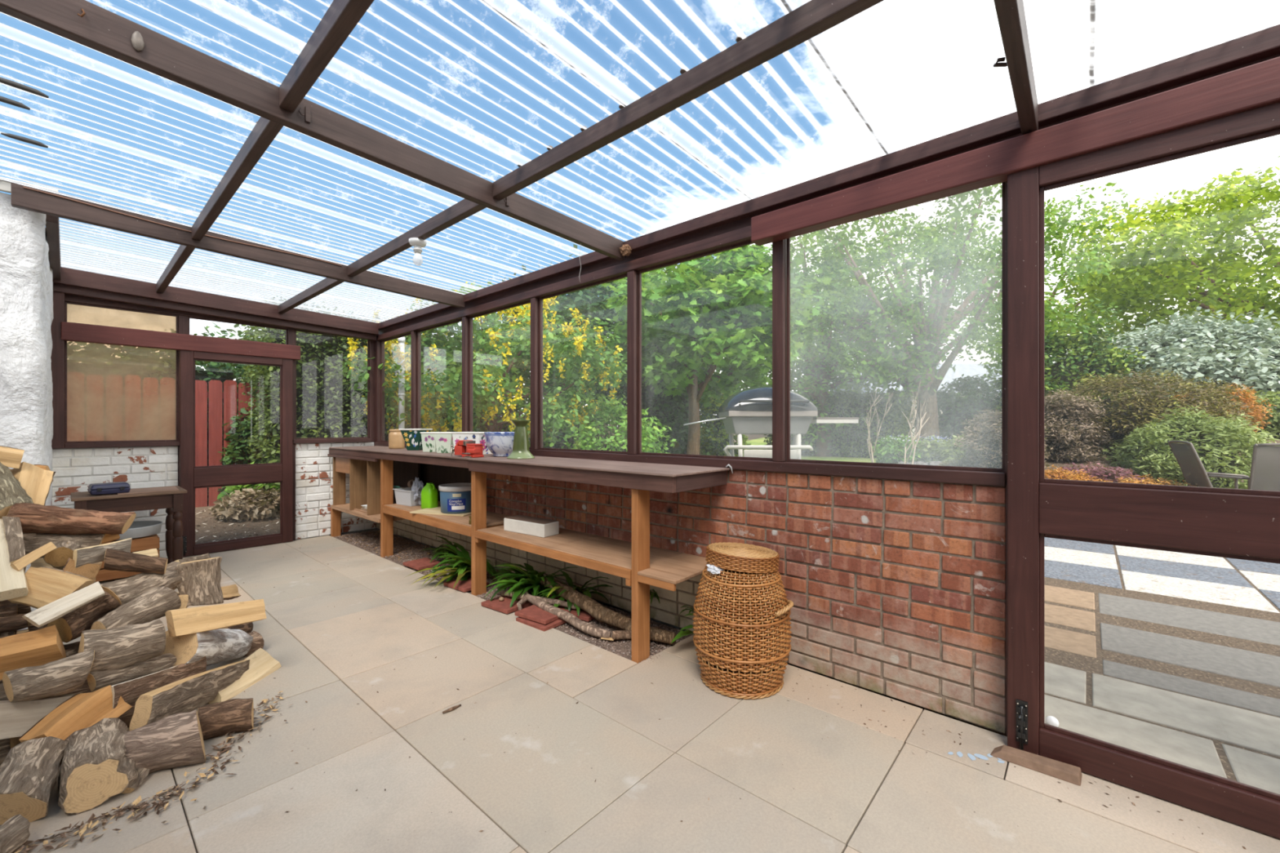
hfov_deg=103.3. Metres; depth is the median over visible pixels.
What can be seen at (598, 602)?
wall
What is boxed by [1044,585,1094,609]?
terrace slab
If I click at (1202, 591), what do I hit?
terrace slab
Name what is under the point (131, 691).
log
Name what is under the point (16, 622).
log
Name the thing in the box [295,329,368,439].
window
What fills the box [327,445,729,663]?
workbench
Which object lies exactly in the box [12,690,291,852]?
crumbs
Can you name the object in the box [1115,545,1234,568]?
terrace slab
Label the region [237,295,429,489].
tree
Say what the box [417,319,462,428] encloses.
window
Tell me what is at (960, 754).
paint spill
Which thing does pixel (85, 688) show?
log
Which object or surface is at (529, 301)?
window
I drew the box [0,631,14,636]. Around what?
log
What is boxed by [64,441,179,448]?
windowsill
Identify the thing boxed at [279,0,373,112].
purlin
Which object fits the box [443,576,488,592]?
brick
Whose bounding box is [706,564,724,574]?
cloth
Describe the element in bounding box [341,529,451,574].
dead leaves
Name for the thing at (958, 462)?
bush
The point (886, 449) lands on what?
clump
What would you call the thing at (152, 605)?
log
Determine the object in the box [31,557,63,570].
log
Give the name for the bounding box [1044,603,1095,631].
terrace slab
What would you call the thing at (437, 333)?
tree
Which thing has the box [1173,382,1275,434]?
bush
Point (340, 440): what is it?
windowsill
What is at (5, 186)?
eave
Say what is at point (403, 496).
tub
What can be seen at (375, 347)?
frame timber
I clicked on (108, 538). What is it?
log
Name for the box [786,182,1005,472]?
window
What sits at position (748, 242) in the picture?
window
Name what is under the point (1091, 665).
ground
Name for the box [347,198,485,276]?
purlin
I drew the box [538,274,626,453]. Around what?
window
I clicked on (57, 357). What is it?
frame timber
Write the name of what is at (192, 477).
door
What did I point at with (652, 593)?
fern
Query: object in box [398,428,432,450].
planter
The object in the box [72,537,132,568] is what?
log
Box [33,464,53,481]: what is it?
log
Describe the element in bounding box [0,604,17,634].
log
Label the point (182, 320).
frame timber
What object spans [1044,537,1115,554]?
terrace slab
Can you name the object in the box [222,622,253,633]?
log
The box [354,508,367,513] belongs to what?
batten
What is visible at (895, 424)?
clipped hedge
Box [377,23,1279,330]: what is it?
frame timber
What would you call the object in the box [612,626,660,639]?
branch
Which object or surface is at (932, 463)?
rock
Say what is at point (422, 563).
brick
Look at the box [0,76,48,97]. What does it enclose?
leaf
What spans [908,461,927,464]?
rock
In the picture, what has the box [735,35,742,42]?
screw
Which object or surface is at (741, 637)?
wicker basket
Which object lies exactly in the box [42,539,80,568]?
log
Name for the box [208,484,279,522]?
clump
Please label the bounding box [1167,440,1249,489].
garden chair
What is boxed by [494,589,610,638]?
branch
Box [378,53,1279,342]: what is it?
frame timber
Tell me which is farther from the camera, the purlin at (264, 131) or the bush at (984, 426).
the bush at (984, 426)
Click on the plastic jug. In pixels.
(429, 495)
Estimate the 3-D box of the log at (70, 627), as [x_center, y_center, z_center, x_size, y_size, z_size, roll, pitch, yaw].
[-2.157,0.722,1.992,0.156,0.192,0.201,0,0,13]
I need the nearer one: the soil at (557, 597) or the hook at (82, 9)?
the hook at (82, 9)
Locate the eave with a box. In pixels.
[0,176,58,193]
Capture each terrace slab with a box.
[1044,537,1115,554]
[1044,546,1117,569]
[1044,559,1122,589]
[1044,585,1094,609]
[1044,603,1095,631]
[1044,625,1096,657]
[1044,662,1086,704]
[1044,694,1227,778]
[1092,673,1279,757]
[1098,593,1279,645]
[1099,622,1279,688]
[1102,659,1279,716]
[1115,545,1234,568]
[1117,555,1253,588]
[1120,570,1279,613]
[1222,743,1279,794]
[1225,557,1279,574]
[1239,570,1279,591]
[1258,589,1279,609]
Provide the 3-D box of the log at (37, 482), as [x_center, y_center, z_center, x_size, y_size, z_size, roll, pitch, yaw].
[-2.699,0.279,2.224,0.165,0.246,0.238,0,0,-42]
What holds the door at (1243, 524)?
in the wall at (896, 588)
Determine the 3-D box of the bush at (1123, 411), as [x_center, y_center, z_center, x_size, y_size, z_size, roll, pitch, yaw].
[8.322,-0.271,8.618,2.910,1.494,3.022,0,0,18]
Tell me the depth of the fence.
6.26 m
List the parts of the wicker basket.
lid, handle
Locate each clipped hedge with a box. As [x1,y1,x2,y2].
[66,341,261,497]
[762,386,916,458]
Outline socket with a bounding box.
[413,244,422,253]
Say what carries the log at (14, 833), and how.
on the floor at (521, 764)
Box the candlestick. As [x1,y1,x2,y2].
[506,419,534,459]
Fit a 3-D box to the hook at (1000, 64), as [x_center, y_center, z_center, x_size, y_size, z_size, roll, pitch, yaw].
[1.125,-1.119,1.554,0.070,0.013,0.032,0,0,2]
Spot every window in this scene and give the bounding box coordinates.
[64,301,177,333]
[64,341,177,443]
[187,316,287,344]
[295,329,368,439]
[381,333,410,443]
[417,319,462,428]
[469,300,530,448]
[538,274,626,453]
[638,240,772,461]
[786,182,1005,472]
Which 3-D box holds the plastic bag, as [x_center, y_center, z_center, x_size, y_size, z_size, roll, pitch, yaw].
[-1.986,0.580,4.544,0.159,0.254,0.132,0,0,41]
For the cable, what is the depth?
3.03 m
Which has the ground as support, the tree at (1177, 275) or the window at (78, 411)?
the tree at (1177, 275)
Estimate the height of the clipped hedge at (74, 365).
2.316 m
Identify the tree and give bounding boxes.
[66,320,267,415]
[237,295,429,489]
[408,333,511,431]
[448,262,686,446]
[500,244,811,402]
[597,244,837,454]
[735,240,955,457]
[767,230,927,393]
[790,180,1142,458]
[940,197,1159,396]
[1044,155,1279,359]
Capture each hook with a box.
[77,8,85,17]
[298,106,310,123]
[503,195,509,206]
[992,57,1007,66]
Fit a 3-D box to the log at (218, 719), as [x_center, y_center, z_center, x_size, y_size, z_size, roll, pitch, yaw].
[-1.583,1.125,1.935,0.175,0.130,0.068,0,0,-27]
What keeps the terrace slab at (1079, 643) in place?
on the terrace base at (923, 708)
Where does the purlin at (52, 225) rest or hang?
on the wall at (26, 283)
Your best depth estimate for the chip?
2.78 m
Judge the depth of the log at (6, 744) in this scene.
1.74 m
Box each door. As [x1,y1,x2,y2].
[179,350,293,556]
[1007,102,1279,839]
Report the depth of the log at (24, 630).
2.31 m
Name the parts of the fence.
rail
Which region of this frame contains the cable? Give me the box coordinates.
[22,186,342,266]
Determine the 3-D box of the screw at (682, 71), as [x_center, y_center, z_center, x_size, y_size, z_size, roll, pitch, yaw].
[0.153,-1.230,1.750,0.029,0.013,0.030,0,0,41]
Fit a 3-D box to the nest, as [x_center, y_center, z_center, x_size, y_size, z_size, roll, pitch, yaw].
[-0.089,-1.103,3.171,0.075,0.077,0.077,0,0,41]
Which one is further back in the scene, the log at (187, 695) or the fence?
the fence
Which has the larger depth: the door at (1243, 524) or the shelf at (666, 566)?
the shelf at (666, 566)
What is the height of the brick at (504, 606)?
0.024 m
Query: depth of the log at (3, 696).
1.76 m
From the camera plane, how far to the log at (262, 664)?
2.36 m
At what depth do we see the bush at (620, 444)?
6.91 m
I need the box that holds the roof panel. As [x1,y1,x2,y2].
[0,0,1279,323]
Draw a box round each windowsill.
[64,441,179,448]
[293,438,371,443]
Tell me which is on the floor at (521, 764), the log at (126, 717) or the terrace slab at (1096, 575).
the log at (126, 717)
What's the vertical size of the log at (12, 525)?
0.166 m
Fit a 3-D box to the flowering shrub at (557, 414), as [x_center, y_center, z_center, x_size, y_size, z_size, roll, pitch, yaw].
[-2.152,-0.422,7.477,4.013,3.205,4.010,0,0,-38]
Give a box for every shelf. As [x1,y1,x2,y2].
[385,501,511,526]
[476,525,706,584]
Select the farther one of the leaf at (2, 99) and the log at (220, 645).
the log at (220, 645)
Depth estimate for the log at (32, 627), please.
1.95 m
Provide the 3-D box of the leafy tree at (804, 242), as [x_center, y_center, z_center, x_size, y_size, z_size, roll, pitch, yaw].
[9.849,-5.963,30.289,12.062,13.685,11.590,0,0,-16]
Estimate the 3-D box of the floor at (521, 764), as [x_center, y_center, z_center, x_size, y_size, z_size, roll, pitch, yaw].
[-1.034,1.239,1.714,8.620,0.122,3.600,0,0,41]
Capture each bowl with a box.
[115,520,162,540]
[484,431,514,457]
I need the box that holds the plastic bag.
[411,477,423,505]
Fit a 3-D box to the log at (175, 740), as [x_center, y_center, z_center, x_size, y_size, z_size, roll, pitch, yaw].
[-1.654,1.113,1.777,0.232,0.186,0.183,0,0,-28]
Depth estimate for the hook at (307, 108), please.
1.90 m
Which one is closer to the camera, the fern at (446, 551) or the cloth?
the cloth
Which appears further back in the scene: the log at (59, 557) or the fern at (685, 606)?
the fern at (685, 606)
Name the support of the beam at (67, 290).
attached to the wall at (26, 283)
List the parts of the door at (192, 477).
rail, rail, rail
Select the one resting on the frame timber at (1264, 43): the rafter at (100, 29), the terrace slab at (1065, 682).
the rafter at (100, 29)
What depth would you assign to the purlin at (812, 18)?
1.70 m
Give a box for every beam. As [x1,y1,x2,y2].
[52,266,378,335]
[53,283,376,341]
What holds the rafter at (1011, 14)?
on the frame timber at (1264, 43)
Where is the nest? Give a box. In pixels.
[619,244,631,256]
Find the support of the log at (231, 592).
on the log at (247, 628)
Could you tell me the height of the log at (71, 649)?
0.168 m
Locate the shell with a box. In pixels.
[130,31,144,50]
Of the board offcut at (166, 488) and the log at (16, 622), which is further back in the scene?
the board offcut at (166, 488)
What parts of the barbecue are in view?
fork rod, leg, leg, panel, leg, leg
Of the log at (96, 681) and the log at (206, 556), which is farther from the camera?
the log at (206, 556)
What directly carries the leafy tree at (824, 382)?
on the ground
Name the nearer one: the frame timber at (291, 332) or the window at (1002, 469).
the window at (1002, 469)
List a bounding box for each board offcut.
[117,486,179,494]
[409,506,471,516]
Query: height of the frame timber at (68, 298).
0.055 m
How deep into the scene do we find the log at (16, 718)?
1.73 m
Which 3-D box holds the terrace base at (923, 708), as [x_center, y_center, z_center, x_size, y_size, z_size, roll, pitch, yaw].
[5.566,1.255,2.862,6.450,0.090,6.740,0,0,41]
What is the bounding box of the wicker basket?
[693,542,793,699]
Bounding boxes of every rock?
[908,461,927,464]
[923,461,944,465]
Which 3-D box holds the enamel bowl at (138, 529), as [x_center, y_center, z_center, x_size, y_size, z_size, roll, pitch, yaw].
[-4.074,0.830,4.028,0.410,0.090,0.410,0,0,41]
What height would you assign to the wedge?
0.030 m
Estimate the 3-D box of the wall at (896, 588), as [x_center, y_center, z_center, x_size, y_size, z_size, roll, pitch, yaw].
[0.175,0.704,3.075,8.610,0.952,0.104,0,0,41]
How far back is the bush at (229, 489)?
6.35 m
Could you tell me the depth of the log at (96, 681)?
1.93 m
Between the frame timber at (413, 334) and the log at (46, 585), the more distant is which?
the frame timber at (413, 334)
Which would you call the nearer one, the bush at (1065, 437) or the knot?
the knot
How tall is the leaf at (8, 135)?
0.019 m
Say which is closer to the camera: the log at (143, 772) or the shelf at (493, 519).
the log at (143, 772)
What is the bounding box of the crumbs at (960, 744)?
[113,539,1246,849]
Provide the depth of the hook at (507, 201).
2.55 m
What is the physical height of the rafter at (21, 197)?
0.201 m
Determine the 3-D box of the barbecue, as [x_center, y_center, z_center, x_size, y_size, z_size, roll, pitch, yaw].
[1.102,0.249,4.452,1.472,1.208,0.616,0,0,0]
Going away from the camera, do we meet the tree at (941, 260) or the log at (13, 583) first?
the log at (13, 583)
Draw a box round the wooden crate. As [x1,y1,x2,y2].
[95,533,159,582]
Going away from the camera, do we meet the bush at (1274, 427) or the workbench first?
the workbench
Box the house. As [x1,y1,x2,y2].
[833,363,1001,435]
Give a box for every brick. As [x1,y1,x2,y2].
[403,557,442,570]
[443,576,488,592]
[480,595,532,613]
[515,604,594,624]
[515,617,566,631]
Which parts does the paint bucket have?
lid, label panel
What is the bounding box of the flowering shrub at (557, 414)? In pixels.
[334,280,626,448]
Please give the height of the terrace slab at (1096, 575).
0.075 m
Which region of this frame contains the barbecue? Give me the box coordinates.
[683,386,858,459]
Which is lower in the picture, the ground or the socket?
the ground
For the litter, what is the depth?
5.70 m
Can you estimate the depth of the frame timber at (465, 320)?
4.55 m
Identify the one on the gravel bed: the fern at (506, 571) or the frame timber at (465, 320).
the fern at (506, 571)
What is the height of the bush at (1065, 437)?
1.401 m
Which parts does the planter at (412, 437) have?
pot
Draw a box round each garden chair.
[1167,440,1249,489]
[1234,443,1279,491]
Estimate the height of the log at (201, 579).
0.240 m
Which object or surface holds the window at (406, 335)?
in the wall at (896, 588)
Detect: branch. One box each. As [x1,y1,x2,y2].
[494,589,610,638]
[539,577,675,644]
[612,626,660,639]
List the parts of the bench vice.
handle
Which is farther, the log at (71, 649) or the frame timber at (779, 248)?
the frame timber at (779, 248)
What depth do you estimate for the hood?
4.22 m
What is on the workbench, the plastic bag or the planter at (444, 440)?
the planter at (444, 440)
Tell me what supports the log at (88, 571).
on the log at (125, 590)
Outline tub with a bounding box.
[392,487,421,506]
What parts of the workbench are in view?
leg, rail, leg, shelf rail, leg, shelf rail, leg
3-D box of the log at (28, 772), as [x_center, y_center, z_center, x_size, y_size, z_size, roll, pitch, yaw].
[-1.895,1.093,1.566,0.152,0.197,0.259,0,0,-35]
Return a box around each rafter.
[0,0,624,261]
[10,182,464,308]
[993,0,1038,134]
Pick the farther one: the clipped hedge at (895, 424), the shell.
the clipped hedge at (895, 424)
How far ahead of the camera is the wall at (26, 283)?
2.71 m
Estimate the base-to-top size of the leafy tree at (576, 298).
6.536 m
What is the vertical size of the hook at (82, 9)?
0.033 m
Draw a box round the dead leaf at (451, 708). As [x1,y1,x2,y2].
[442,704,461,713]
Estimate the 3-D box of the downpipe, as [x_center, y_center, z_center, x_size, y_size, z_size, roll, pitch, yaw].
[-2.847,0.024,6.020,0.081,2.412,0.112,0,0,41]
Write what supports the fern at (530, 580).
on the gravel bed
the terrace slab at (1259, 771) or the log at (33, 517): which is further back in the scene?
the log at (33, 517)
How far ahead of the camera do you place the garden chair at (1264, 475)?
5.06 m
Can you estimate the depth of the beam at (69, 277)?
4.62 m
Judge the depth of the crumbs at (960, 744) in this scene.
1.95 m
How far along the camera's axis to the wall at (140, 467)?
4.50 m
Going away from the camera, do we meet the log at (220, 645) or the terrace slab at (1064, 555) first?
the log at (220, 645)
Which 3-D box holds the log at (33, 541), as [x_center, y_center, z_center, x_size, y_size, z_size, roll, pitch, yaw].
[-2.449,0.497,2.157,0.247,0.142,0.131,0,0,-37]
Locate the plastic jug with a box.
[421,482,438,508]
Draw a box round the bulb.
[408,237,426,266]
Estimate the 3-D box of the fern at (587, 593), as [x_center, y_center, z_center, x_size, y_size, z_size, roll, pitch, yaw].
[-0.480,1.073,3.288,0.559,0.199,0.360,0,0,28]
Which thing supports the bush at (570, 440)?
on the ground
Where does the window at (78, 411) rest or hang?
in the wall at (140, 467)
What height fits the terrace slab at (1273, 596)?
0.072 m
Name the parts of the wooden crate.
lid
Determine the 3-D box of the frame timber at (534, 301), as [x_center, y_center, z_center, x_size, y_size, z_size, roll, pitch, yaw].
[-0.794,-0.404,3.904,0.060,1.162,0.082,0,0,41]
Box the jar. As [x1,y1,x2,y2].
[388,429,404,448]
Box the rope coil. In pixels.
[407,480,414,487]
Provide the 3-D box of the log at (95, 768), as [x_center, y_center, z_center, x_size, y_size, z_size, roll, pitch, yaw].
[-1.755,1.096,1.650,0.243,0.200,0.186,0,0,43]
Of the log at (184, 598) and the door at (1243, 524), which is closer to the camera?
the door at (1243, 524)
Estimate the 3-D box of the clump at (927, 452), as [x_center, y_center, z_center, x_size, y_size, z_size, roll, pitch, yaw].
[5.955,0.540,10.728,1.558,0.853,1.569,0,0,8]
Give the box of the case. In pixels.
[87,481,130,494]
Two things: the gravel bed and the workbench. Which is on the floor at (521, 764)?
the gravel bed
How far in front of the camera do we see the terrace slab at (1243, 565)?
4.32 m
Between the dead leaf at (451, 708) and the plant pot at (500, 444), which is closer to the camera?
the dead leaf at (451, 708)
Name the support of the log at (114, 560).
on the log at (125, 590)
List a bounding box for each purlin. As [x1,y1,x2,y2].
[45,214,61,280]
[155,244,195,293]
[191,116,283,240]
[278,277,343,313]
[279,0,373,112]
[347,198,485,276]
[493,0,883,199]
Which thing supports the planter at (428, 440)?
on the workbench
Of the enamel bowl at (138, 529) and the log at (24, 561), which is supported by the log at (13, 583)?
the log at (24, 561)
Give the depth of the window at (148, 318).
4.32 m
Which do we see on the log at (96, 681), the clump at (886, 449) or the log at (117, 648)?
the log at (117, 648)
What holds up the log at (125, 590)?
on the log at (32, 627)
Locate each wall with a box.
[0,191,53,631]
[51,441,376,558]
[376,469,1005,733]
[393,533,827,677]
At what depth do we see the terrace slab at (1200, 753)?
1.95 m
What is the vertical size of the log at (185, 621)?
0.159 m
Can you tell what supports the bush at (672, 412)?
on the ground
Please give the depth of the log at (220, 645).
2.19 m
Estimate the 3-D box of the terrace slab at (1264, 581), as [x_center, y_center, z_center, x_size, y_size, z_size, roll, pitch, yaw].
[5.018,1.225,3.726,0.715,0.070,0.650,0,0,41]
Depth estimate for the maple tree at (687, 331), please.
8.01 m
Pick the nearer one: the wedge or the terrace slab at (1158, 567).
the wedge
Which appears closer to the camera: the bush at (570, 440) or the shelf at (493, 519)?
the shelf at (493, 519)
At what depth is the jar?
4.96 m
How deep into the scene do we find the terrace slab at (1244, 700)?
2.31 m
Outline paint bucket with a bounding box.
[438,482,471,513]
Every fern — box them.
[404,542,498,589]
[421,535,457,564]
[484,563,579,607]
[489,563,518,590]
[536,570,613,616]
[630,589,659,604]
[671,613,693,643]
[679,604,694,614]
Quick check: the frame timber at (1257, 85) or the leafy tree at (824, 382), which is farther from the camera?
the leafy tree at (824, 382)
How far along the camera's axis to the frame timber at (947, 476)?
2.42 m
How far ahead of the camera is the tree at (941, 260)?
12.08 m
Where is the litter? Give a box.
[195,509,279,543]
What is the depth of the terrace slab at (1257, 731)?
2.09 m
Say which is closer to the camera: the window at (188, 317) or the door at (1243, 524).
the door at (1243, 524)
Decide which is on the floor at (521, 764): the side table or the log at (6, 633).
the side table
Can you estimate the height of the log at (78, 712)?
0.185 m
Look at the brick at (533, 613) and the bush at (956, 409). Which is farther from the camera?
the bush at (956, 409)
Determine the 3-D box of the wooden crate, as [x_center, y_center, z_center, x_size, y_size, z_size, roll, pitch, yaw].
[-4.072,1.019,3.999,0.320,0.282,0.380,0,0,41]
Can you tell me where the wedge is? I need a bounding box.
[990,745,1082,786]
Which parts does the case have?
lid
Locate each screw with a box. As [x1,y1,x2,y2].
[680,67,686,74]
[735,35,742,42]
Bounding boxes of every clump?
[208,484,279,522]
[871,434,937,463]
[890,431,962,462]
[924,432,985,463]
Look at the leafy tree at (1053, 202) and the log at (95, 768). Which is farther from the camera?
the leafy tree at (1053, 202)
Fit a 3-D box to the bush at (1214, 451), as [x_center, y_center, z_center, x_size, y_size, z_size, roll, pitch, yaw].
[7.735,0.331,7.220,2.394,1.289,1.816,0,0,-44]
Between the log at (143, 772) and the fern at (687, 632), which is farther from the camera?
the fern at (687, 632)
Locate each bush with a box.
[207,404,272,502]
[217,461,279,499]
[542,409,648,450]
[564,391,676,453]
[591,355,737,456]
[685,373,751,457]
[907,373,1001,454]
[938,454,990,467]
[953,408,1053,475]
[989,324,1149,412]
[1044,366,1258,448]
[1044,389,1113,462]
[1050,306,1279,413]
[1099,404,1279,488]
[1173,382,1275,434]
[1214,389,1279,439]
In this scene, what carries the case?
on the side table
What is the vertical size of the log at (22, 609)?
0.159 m
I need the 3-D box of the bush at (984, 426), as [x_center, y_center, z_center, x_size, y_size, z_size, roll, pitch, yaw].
[5.726,0.316,8.003,1.274,1.225,1.269,0,0,-43]
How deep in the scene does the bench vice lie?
3.65 m
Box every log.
[0,445,24,468]
[0,462,34,519]
[0,518,28,600]
[0,600,31,614]
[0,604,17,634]
[0,613,30,633]
[0,624,66,680]
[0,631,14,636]
[0,683,8,701]
[0,693,81,739]
[0,736,21,764]
[0,736,68,825]
[0,813,30,852]
[1,515,25,564]
[2,649,94,702]
[6,502,136,534]
[8,566,94,608]
[9,462,56,505]
[9,542,57,571]
[16,629,28,634]
[17,684,133,742]
[22,532,106,558]
[22,581,105,627]
[27,623,47,631]
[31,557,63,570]
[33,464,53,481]
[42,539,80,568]
[46,591,120,643]
[57,717,138,814]
[62,557,102,583]
[63,641,79,657]
[65,679,93,694]
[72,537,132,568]
[78,619,166,671]
[86,653,177,692]
[90,586,181,629]
[100,561,182,605]
[101,533,119,543]
[103,548,167,573]
[111,656,206,708]
[118,700,137,727]
[122,768,149,793]
[123,710,205,773]
[128,659,249,731]
[132,548,158,556]
[163,628,253,666]
[164,599,266,637]
[174,552,210,563]
[176,556,223,606]
[176,591,188,608]
[197,697,253,740]
[208,648,281,704]
[221,584,240,599]
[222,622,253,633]
[243,631,264,657]
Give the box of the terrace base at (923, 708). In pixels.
[827,676,1007,737]
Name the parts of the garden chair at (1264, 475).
leg, leg, backrest, rail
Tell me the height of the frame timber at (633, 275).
1.162 m
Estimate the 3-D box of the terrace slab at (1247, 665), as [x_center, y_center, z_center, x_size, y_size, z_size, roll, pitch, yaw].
[3.103,1.223,2.469,1.270,0.074,0.480,0,0,41]
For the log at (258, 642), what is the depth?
2.62 m
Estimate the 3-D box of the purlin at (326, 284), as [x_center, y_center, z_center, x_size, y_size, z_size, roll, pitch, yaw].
[-2.895,-1.167,4.444,1.835,0.076,0.045,0,0,41]
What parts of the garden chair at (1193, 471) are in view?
leg, rail, backrest, leg, leg, leg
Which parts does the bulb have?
bulb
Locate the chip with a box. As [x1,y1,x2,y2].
[600,637,613,640]
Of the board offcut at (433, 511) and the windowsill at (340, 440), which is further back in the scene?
the windowsill at (340, 440)
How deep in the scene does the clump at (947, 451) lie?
9.91 m
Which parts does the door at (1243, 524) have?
rail, rail, rail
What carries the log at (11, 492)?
on the log
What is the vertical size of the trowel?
0.026 m
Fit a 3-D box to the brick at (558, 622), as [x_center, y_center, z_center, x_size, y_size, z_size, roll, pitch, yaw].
[-0.586,1.170,3.074,0.260,0.024,0.210,0,2,39]
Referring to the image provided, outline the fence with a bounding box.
[66,371,267,507]
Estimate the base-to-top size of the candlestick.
0.268 m
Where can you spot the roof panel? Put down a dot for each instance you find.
(1103, 50)
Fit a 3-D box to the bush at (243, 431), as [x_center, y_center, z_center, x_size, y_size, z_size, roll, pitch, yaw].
[-5.240,0.477,7.049,1.160,1.557,1.206,0,0,41]
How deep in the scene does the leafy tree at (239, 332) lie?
11.05 m
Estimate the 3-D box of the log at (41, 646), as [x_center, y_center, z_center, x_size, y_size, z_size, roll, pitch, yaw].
[-2.265,0.811,1.746,0.389,0.154,0.116,0,0,-44]
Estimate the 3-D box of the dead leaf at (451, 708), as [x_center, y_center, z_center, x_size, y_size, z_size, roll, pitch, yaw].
[-0.779,1.171,2.103,0.016,0.012,0.081,0,0,41]
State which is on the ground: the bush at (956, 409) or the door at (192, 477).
the bush at (956, 409)
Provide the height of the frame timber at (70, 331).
0.144 m
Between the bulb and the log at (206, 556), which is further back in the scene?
the bulb
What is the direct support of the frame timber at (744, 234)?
attached to the wall
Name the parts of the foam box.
lid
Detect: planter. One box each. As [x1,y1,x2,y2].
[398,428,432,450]
[420,431,436,452]
[434,431,453,453]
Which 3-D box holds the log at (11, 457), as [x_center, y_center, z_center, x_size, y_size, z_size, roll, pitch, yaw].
[-2.869,0.098,2.145,0.374,0.173,0.072,0,0,-29]
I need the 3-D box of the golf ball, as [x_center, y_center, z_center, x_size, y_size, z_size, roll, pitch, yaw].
[1.613,1.158,1.984,0.043,0.042,0.043,0,0,41]
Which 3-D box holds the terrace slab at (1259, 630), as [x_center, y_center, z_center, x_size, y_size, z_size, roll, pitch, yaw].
[3.580,1.225,3.009,1.270,0.070,0.520,0,0,41]
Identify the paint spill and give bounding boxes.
[947,751,1004,763]
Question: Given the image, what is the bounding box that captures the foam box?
[503,515,559,537]
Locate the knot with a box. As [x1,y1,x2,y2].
[725,463,733,473]
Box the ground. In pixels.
[195,434,1279,782]
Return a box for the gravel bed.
[333,528,693,660]
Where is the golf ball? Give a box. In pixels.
[1044,715,1058,727]
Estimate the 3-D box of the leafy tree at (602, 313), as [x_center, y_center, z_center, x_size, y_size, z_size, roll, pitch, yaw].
[-1.861,-1.551,13.477,6.498,5.262,6.282,0,0,-6]
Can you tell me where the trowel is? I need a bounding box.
[393,485,411,488]
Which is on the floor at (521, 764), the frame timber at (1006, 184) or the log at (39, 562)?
the frame timber at (1006, 184)
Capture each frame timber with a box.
[50,291,64,448]
[61,321,300,359]
[64,294,301,330]
[177,315,187,486]
[287,328,295,540]
[368,334,384,441]
[373,441,1005,486]
[375,225,751,341]
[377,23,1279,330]
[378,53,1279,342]
[410,330,421,428]
[462,316,472,431]
[530,297,542,449]
[626,270,641,454]
[751,56,1279,245]
[772,239,786,462]
[1005,183,1007,736]
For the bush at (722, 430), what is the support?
on the ground
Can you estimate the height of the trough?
0.185 m
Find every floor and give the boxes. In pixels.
[0,535,1279,852]
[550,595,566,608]
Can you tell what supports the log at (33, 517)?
on the log at (33, 541)
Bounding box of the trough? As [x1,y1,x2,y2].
[450,431,492,454]
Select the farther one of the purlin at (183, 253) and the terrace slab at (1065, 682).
the purlin at (183, 253)
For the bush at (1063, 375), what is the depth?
11.43 m
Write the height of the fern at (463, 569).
0.248 m
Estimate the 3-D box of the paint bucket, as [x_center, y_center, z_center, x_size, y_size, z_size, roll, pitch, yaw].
[-1.497,0.588,4.173,0.300,0.216,0.300,0,0,41]
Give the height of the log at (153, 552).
0.041 m
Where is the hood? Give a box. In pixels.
[718,386,817,412]
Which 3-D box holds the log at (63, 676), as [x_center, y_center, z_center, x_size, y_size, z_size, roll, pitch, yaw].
[-2.057,0.877,1.767,0.132,0.132,0.210,0,0,40]
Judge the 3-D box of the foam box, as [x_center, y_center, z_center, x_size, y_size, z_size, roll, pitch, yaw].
[-0.745,0.678,3.461,0.400,0.092,0.140,0,0,36]
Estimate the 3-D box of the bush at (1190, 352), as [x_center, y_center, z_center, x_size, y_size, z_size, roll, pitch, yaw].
[12.865,-0.976,12.223,5.901,3.465,5.750,0,0,-23]
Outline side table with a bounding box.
[70,485,186,564]
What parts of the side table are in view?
leg, leg, leg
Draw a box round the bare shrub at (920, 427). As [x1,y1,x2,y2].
[863,381,929,464]
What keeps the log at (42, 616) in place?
on the log at (70, 627)
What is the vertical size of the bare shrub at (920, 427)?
1.410 m
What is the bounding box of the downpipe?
[397,336,405,428]
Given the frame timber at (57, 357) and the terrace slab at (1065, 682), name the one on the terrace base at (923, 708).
the terrace slab at (1065, 682)
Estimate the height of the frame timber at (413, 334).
1.162 m

